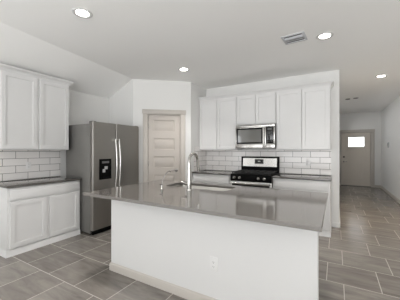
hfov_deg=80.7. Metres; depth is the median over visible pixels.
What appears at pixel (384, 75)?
recessed light
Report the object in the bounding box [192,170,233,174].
countertop
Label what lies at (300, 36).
ceiling vent
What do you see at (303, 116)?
upper cabinet
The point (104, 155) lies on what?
refrigerator
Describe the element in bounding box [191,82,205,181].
wall
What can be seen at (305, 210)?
island countertop
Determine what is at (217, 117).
upper cabinet
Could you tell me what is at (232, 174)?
cooktop
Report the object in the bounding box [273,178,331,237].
base cabinet
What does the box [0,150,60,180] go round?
backsplash
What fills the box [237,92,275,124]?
upper cabinet
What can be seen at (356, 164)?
door
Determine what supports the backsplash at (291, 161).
attached to the wall at (329, 75)
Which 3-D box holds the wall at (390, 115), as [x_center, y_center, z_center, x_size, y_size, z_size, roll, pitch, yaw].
[5.442,-0.031,6.459,0.115,2.790,4.835,0,0,30]
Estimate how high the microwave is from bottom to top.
0.462 m
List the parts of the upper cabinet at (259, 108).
door, door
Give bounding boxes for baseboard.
[332,209,339,227]
[381,186,399,203]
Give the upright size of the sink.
0.197 m
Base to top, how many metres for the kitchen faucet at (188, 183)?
0.428 m
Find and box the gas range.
[230,156,279,187]
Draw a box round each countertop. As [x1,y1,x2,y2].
[0,176,81,187]
[83,180,327,231]
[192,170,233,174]
[272,173,331,180]
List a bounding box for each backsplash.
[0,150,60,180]
[194,146,206,170]
[207,150,330,174]
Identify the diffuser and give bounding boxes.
[75,10,88,16]
[319,34,329,38]
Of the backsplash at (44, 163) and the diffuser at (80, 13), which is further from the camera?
the backsplash at (44, 163)
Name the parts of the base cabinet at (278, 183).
drawer, door, toe molding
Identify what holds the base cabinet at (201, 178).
on the floor
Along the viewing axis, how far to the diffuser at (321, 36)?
2.94 m
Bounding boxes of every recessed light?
[72,7,92,18]
[178,67,188,71]
[316,32,333,39]
[375,74,387,77]
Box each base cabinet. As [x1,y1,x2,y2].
[0,180,79,257]
[193,173,230,184]
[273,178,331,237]
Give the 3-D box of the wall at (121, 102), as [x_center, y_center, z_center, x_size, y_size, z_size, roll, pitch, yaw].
[-1.617,-0.031,4.929,0.711,2.790,0.115,0,0,30]
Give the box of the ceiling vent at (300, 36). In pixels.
[281,31,307,44]
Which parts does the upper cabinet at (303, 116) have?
door, door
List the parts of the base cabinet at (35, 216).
door, toe molding, drawer, door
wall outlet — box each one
[26,162,30,168]
[210,256,217,272]
[306,159,310,165]
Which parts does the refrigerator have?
freezer door, handle, handle, door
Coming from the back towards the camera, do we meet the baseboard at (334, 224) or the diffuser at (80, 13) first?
the baseboard at (334, 224)
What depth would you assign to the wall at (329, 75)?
4.22 m
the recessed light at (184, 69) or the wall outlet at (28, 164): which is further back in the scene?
the recessed light at (184, 69)
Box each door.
[142,109,185,181]
[339,129,374,186]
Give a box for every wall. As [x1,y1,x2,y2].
[9,90,108,180]
[109,79,132,125]
[133,79,190,182]
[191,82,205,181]
[206,70,338,225]
[339,111,380,184]
[381,95,399,199]
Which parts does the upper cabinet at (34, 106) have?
door, crown molding, door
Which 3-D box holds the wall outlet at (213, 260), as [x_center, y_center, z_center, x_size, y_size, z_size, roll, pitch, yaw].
[0.117,0.982,2.028,0.078,0.128,0.009,0,0,30]
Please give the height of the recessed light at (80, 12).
0.009 m
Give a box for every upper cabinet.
[0,63,72,149]
[199,97,241,149]
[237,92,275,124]
[276,86,330,149]
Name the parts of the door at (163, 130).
casing, head casing, casing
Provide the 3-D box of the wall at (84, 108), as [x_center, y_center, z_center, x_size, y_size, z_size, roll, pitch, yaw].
[-3.879,0.084,1.849,0.115,2.560,7.710,0,0,30]
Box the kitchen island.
[109,200,318,299]
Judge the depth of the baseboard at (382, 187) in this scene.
6.89 m
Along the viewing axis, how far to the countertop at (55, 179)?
3.40 m
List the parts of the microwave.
door, vent panel, control panel, frame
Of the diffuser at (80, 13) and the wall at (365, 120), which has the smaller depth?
the diffuser at (80, 13)
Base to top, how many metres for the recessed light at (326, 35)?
0.009 m
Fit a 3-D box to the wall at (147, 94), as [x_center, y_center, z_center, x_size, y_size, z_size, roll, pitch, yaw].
[-0.775,-0.031,4.860,1.165,2.790,0.115,0,0,-10]
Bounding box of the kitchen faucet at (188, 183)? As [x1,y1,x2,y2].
[182,152,199,190]
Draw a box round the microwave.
[235,123,275,148]
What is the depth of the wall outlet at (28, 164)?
3.72 m
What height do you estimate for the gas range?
1.205 m
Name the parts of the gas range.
oven handle, oven door, control panel, trim panel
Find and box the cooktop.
[231,173,278,176]
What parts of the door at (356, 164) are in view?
casing, head casing, casing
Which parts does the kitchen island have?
baseboard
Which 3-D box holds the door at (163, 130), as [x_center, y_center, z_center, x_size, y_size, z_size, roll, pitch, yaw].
[-0.734,0.268,4.841,0.882,2.193,0.157,0,0,-10]
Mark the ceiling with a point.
(222, 43)
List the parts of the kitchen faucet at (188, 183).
spout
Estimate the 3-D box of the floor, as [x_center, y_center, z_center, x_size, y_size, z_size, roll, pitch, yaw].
[2.251,1.424,3.079,9.491,0.120,16.285,0,0,30]
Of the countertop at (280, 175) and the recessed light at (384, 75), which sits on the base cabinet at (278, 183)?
the countertop at (280, 175)
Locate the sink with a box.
[173,185,229,190]
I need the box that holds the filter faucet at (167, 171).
[160,171,170,189]
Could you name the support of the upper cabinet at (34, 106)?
attached to the wall at (84, 108)
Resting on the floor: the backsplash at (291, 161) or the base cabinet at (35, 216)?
the base cabinet at (35, 216)
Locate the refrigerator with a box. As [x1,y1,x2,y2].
[66,121,138,234]
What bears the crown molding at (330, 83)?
attached to the wall at (329, 75)
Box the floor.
[0,185,399,299]
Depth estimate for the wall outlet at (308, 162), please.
4.39 m
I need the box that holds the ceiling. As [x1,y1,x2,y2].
[0,0,399,113]
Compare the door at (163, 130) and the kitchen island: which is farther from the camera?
the door at (163, 130)
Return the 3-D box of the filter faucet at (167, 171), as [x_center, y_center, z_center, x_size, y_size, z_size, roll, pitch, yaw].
[-0.406,0.346,2.772,0.049,0.208,0.187,0,0,30]
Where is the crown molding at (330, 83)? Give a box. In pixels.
[198,80,333,100]
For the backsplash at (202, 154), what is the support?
attached to the wall at (197, 91)
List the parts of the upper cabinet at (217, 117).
door, door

